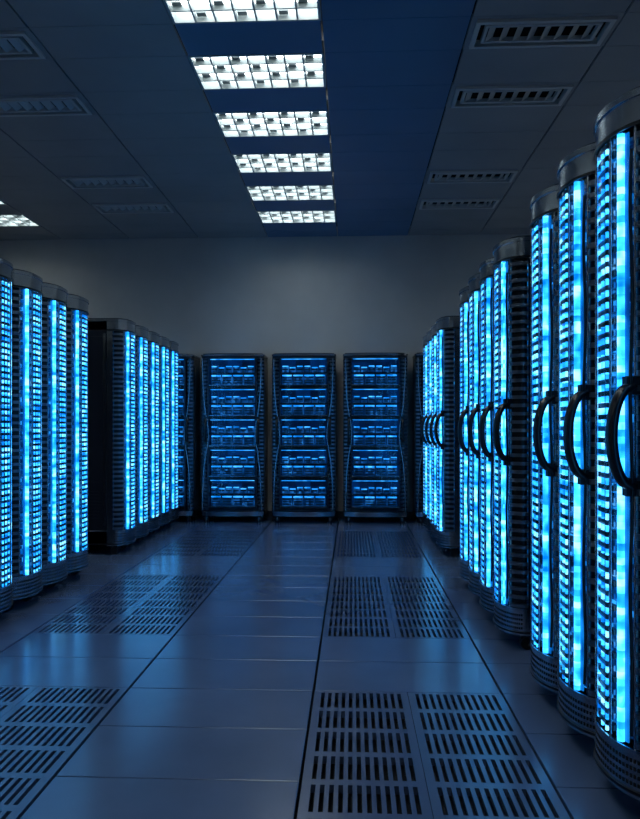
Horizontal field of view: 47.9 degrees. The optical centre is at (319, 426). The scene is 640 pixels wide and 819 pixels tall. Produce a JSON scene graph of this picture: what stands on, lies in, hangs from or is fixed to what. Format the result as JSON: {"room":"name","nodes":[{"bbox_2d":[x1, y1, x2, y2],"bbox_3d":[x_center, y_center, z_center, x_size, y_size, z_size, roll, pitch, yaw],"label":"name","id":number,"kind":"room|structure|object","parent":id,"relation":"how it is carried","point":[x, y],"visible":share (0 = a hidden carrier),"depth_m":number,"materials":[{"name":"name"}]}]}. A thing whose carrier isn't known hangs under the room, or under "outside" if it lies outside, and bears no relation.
{"room":"server room","nodes":[
{"label":"server room","id":0,"kind":"room"},
{"bbox_2d":[0,26,52,59],"bbox_3d":[-2.479,-2.760,5.135,0.996,0.120,0.416,0,0,3],"label":"ceiling air vent","id":1,"kind":"object","parent":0,"point":[20,38],"depth_m":5.14,"materials":[{"name":"metal"}]},
{"bbox_2d":[0,90,97,116],"bbox_3d":[-2.437,-2.760,6.084,0.996,0.120,0.416,0,0,3],"label":"ceiling air vent","id":2,"kind":"object","parent":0,"point":[11,105],"depth_m":6.09,"materials":[{"name":"metal"}]},
{"bbox_2d":[57,173,156,188],"bbox_3d":[-2.353,-2.760,7.982,0.996,0.120,0.416,0,0,3],"label":"ceiling air vent","id":3,"kind":"object","parent":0,"point":[73,181],"depth_m":7.98,"materials":[{"name":"metal"}]},
{"bbox_2d":[163,0,320,23],"bbox_3d":[-0.503,-2.766,4.572,0.998,0.099,0.528,0,0,3],"label":"ceiling light","id":4,"kind":"object","parent":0,"point":[180,11],"depth_m":4.77,"materials":[{"name":"white plastic"}]},
{"bbox_2d":[188,41,325,89],"bbox_3d":[-0.460,-2.766,5.521,0.998,0.099,0.528,0,0,3],"label":"ceiling light","id":5,"kind":"object","parent":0,"point":[289,70],"depth_m":5.53,"materials":[{"name":"white plastic"}]},
{"bbox_2d":[0,226,530,521],"bbox_3d":[-0.839,-0.810,10.393,11.400,4.420,0.150,0,0,3],"label":"wall","id":6,"kind":"structure","parent":0,"point":[338,295],"depth_m":10.31,"materials":[{"name":"paint"}]},
{"bbox_2d":[179,510,415,518],"bbox_3d":[-0.843,1.250,10.310,11.400,0.100,0.015,0,0,3],"label":"baseboard","id":7,"kind":"structure","parent":6,"relation":"attached to","point":[339,514],"depth_m":10.27,"materials":[{"name":"grey paint"}]},
{"bbox_2d":[213,100,329,137],"bbox_3d":[-0.418,-2.766,6.470,0.998,0.099,0.528,0,0,3],"label":"ceiling light","id":8,"kind":"object","parent":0,"point":[311,122],"depth_m":6.48,"materials":[{"name":"white plastic"}]},
{"bbox_2d":[231,143,332,172],"bbox_3d":[-0.376,-2.766,7.419,0.998,0.099,0.528,0,0,3],"label":"ceiling light","id":9,"kind":"object","parent":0,"point":[322,161],"depth_m":7.43,"materials":[{"name":"white plastic"}]},
{"bbox_2d":[245,177,334,200],"bbox_3d":[-0.334,-2.766,8.368,0.998,0.099,0.528,0,0,3],"label":"ceiling light","id":10,"kind":"object","parent":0,"point":[274,192],"depth_m":8.38,"materials":[{"name":"white plastic"}]},
{"bbox_2d":[0,517,639,818],"bbox_3d":[-1.137,1.350,3.689,11.400,0.100,13.270,0,0,3],"label":"floor","id":11,"kind":"structure","parent":0,"point":[218,668],"depth_m":3.52,"materials":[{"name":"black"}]},
{"bbox_2d":[0,257,12,614],"bbox_3d":[-2.502,0.092,4.776,0.876,2.416,0.466,0,0,3],"label":"rack","id":12,"kind":"object","parent":11,"relation":"on","point":[6,582],"visible":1,"depth_m":4.78,"materials":[{"name":"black metal"}]},
{"bbox_2d":[3,268,42,611],"bbox_3d":[-2.482,0.092,5.245,0.876,2.416,0.466,0,0,3],"label":"rack","id":13,"kind":"object","parent":11,"relation":"on","point":[27,293],"visible":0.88,"depth_m":5.11,"materials":[{"name":"black metal"}]},
{"bbox_2d":[33,282,67,595],"bbox_3d":[-2.461,0.092,5.715,0.876,2.416,0.466,0,0,3],"label":"rack","id":14,"kind":"object","parent":11,"relation":"on","point":[54,298],"visible":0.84,"depth_m":5.59,"materials":[{"name":"black metal"}]},
{"bbox_2d":[59,294,88,582],"bbox_3d":[-2.440,0.092,6.184,0.876,2.416,0.466,0,0,3],"label":"rack","id":15,"kind":"object","parent":11,"relation":"on","point":[77,309],"visible":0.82,"depth_m":6.06,"materials":[{"name":"black metal"}]},
{"bbox_2d":[88,318,135,553],"bbox_3d":[-2.379,0.092,7.553,0.876,2.416,0.466,0,0,3],"label":"rack","id":16,"kind":"object","parent":11,"relation":"on","point":[111,341],"visible":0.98,"depth_m":7.32,"materials":[{"name":"black metal"}]},
{"bbox_2d":[128,325,148,546],"bbox_3d":[-2.358,0.092,8.023,0.876,2.416,0.466,0,0,3],"label":"rack","id":17,"kind":"object","parent":11,"relation":"on","point":[141,332],"visible":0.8,"depth_m":7.93,"materials":[{"name":"black metal"}]},
{"bbox_2d":[141,331,159,539],"bbox_3d":[-2.337,0.092,8.492,0.876,2.416,0.466,0,0,3],"label":"rack","id":18,"kind":"object","parent":11,"relation":"on","point":[153,342],"visible":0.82,"depth_m":8.37,"materials":[{"name":"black metal"}]},
{"bbox_2d":[152,336,169,533],"bbox_3d":[-2.316,0.092,8.962,0.876,2.416,0.466,0,0,3],"label":"rack","id":19,"kind":"object","parent":11,"relation":"on","point":[164,348],"visible":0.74,"depth_m":8.83,"materials":[{"name":"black metal"}]},
{"bbox_2d":[163,341,178,527],"bbox_3d":[-2.296,0.092,9.431,0.876,2.416,0.466,0,0,3],"label":"rack","id":20,"kind":"object","parent":11,"relation":"on","point":[173,351],"visible":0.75,"depth_m":9.30,"materials":[{"name":"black metal"}]},
{"bbox_2d":[178,354,199,521],"bbox_3d":[-2.156,0.147,10.012,0.877,2.306,0.547,0,0,3],"label":"tall cabinet","id":21,"kind":"object","parent":11,"relation":"on","point":[188,364],"visible":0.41,"depth_m":9.86,"materials":[{"name":"black metal"}]},
{"bbox_2d":[201,353,267,521],"bbox_3d":[-1.185,0.147,9.969,0.877,2.306,0.547,0,0,3],"label":"tall cabinet","id":22,"kind":"object","parent":11,"relation":"on","point":[234,388],"visible":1,"depth_m":9.81,"materials":[{"name":"black metal"}]},
{"bbox_2d":[272,353,336,522],"bbox_3d":[-0.215,0.147,9.926,0.877,2.306,0.547,0,0,3],"label":"tall cabinet","id":23,"kind":"object","parent":11,"relation":"on","point":[303,384],"visible":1,"depth_m":9.77,"materials":[{"name":"black metal"}]},
{"bbox_2d":[343,353,407,522],"bbox_3d":[0.754,0.147,9.883,0.877,2.306,0.547,0,0,3],"label":"tall cabinet","id":24,"kind":"object","parent":11,"relation":"on","point":[375,386],"visible":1,"depth_m":9.72,"materials":[{"name":"black metal"}]},
{"bbox_2d":[412,353,422,522],"bbox_3d":[1.725,0.147,9.840,0.877,2.306,0.547,0,0,3],"label":"tall cabinet","id":25,"kind":"object","parent":11,"relation":"on","point":[417,507],"visible":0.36,"depth_m":9.72,"materials":[{"name":"black metal"}]},
{"bbox_2d":[421,335,426,526],"bbox_3d":[1.673,0.092,8.784,0.917,2.416,0.466,0,0,3],"label":"rack","id":26,"kind":"object","parent":11,"relation":"on","point":[424,337],"visible":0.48,"depth_m":8.72,"materials":[{"name":"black metal"}]},
{"bbox_2d":[425,330,431,532],"bbox_3d":[1.652,0.092,8.315,0.917,2.416,0.466,0,0,3],"label":"rack","id":27,"kind":"object","parent":11,"relation":"on","point":[429,333],"visible":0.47,"depth_m":8.26,"materials":[{"name":"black metal"}]},
{"bbox_2d":[429,324,436,539],"bbox_3d":[1.631,0.092,7.845,0.917,2.416,0.466,0,0,3],"label":"rack","id":28,"kind":"object","parent":11,"relation":"on","point":[434,327],"visible":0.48,"depth_m":7.79,"materials":[{"name":"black metal"}]},
{"bbox_2d":[434,316,458,556],"bbox_3d":[1.610,0.092,7.376,0.917,2.416,0.466,0,0,3],"label":"rack","id":29,"kind":"object","parent":11,"relation":"on","point":[447,332],"visible":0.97,"depth_m":7.19,"materials":[{"name":"black metal"}]},
{"bbox_2d":[458,286,468,580],"bbox_3d":[1.539,0.092,5.777,0.917,2.416,0.466,0,0,3],"label":"rack","id":30,"kind":"object","parent":11,"relation":"on","point":[463,293],"visible":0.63,"depth_m":5.69,"materials":[{"name":"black metal"}]},
{"bbox_2d":[467,273,479,595],"bbox_3d":[1.518,0.092,5.308,0.917,2.416,0.466,0,0,3],"label":"rack","id":31,"kind":"object","parent":11,"relation":"on","point":[474,286],"visible":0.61,"depth_m":5.21,"materials":[{"name":"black metal"}]},
{"bbox_2d":[479,257,493,612],"bbox_3d":[1.498,0.092,4.838,0.917,2.416,0.466,0,0,3],"label":"rack","id":32,"kind":"object","parent":11,"relation":"on","point":[486,601],"visible":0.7,"depth_m":4.74,"materials":[{"name":"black metal"}]},
{"bbox_2d":[493,235,530,649],"bbox_3d":[1.477,0.092,4.369,0.917,2.416,0.466,0,0,3],"label":"rack","id":33,"kind":"object","parent":11,"relation":"on","point":[512,256],"visible":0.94,"depth_m":4.20,"materials":[{"name":"black metal"}]},
{"bbox_2d":[530,184,557,692],"bbox_3d":[1.435,0.092,3.440,0.917,2.416,0.466,0,0,3],"label":"rack","id":34,"kind":"object","parent":11,"relation":"on","point":[544,205],"visible":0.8,"depth_m":3.34,"materials":[{"name":"black metal"}]},
{"bbox_2d":[557,142,594,738],"bbox_3d":[1.415,0.092,2.970,0.917,2.416,0.466,0,0,3],"label":"rack","id":35,"kind":"object","parent":11,"relation":"on","point":[576,171],"visible":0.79,"depth_m":2.87,"materials":[{"name":"black metal"}]},
{"bbox_2d":[593,86,639,799],"bbox_3d":[1.394,0.092,2.501,0.917,2.416,0.466,0,0,3],"label":"rack","id":36,"kind":"object","parent":11,"relation":"on","point":[616,129],"visible":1,"depth_m":2.40,"materials":[{"name":"black metal"}]},
{"bbox_2d":[0,0,639,239],"bbox_3d":[-1.137,-2.870,3.689,11.400,0.300,13.270,0,0,3],"label":"ceiling","id":37,"kind":"structure","parent":0,"point":[392,66],"depth_m":6.27,"materials":[{"name":"black"}]},
{"bbox_2d":[0,214,40,226],"bbox_3d":[-4.288,-2.766,9.495,0.998,0.099,0.528,0,0,3],"label":"ceiling light","id":38,"kind":"object","parent":37,"relation":"in","point":[6,220],"depth_m":9.57,"materials":[{"name":"white plastic"}]},
{"bbox_2d":[89,201,177,213],"bbox_3d":[-2.311,-2.760,8.931,0.996,0.120,0.416,0,0,3],"label":"ceiling air vent","id":39,"kind":"object","parent":37,"relation":"in","point":[124,207],"depth_m":8.94,"materials":[{"name":"metal"}]},
{"bbox_2d":[256,203,335,222],"bbox_3d":[-0.292,-2.766,9.317,0.998,0.099,0.528,0,0,3],"label":"ceiling light","id":40,"kind":"object","parent":37,"relation":"in","point":[305,216],"depth_m":9.32,"materials":[{"name":"white plastic"}]},
{"bbox_2d":[416,197,502,209],"bbox_3d":[1.685,-2.760,8.754,0.996,0.120,0.416,0,0,3],"label":"ceiling air vent","id":41,"kind":"object","parent":37,"relation":"in","point":[429,205],"depth_m":8.76,"materials":[{"name":"metal"}]},
{"bbox_2d":[423,168,522,183],"bbox_3d":[1.643,-2.760,7.805,0.996,0.120,0.416,0,0,3],"label":"ceiling air vent","id":42,"kind":"object","parent":37,"relation":"in","point":[428,179],"depth_m":7.81,"materials":[{"name":"metal"}]},
{"bbox_2d":[446,81,579,107],"bbox_3d":[1.559,-2.760,5.907,0.996,0.120,0.416,0,0,3],"label":"ceiling air vent","id":43,"kind":"object","parent":37,"relation":"in","point":[550,88],"depth_m":5.91,"materials":[{"name":"metal"}]},
{"bbox_2d":[463,12,624,48],"bbox_3d":[1.517,-2.760,4.958,0.996,0.120,0.416,0,0,3],"label":"ceiling air vent","id":44,"kind":"object","parent":37,"relation":"in","point":[587,22],"depth_m":4.96,"materials":[{"name":"metal"}]}
]}

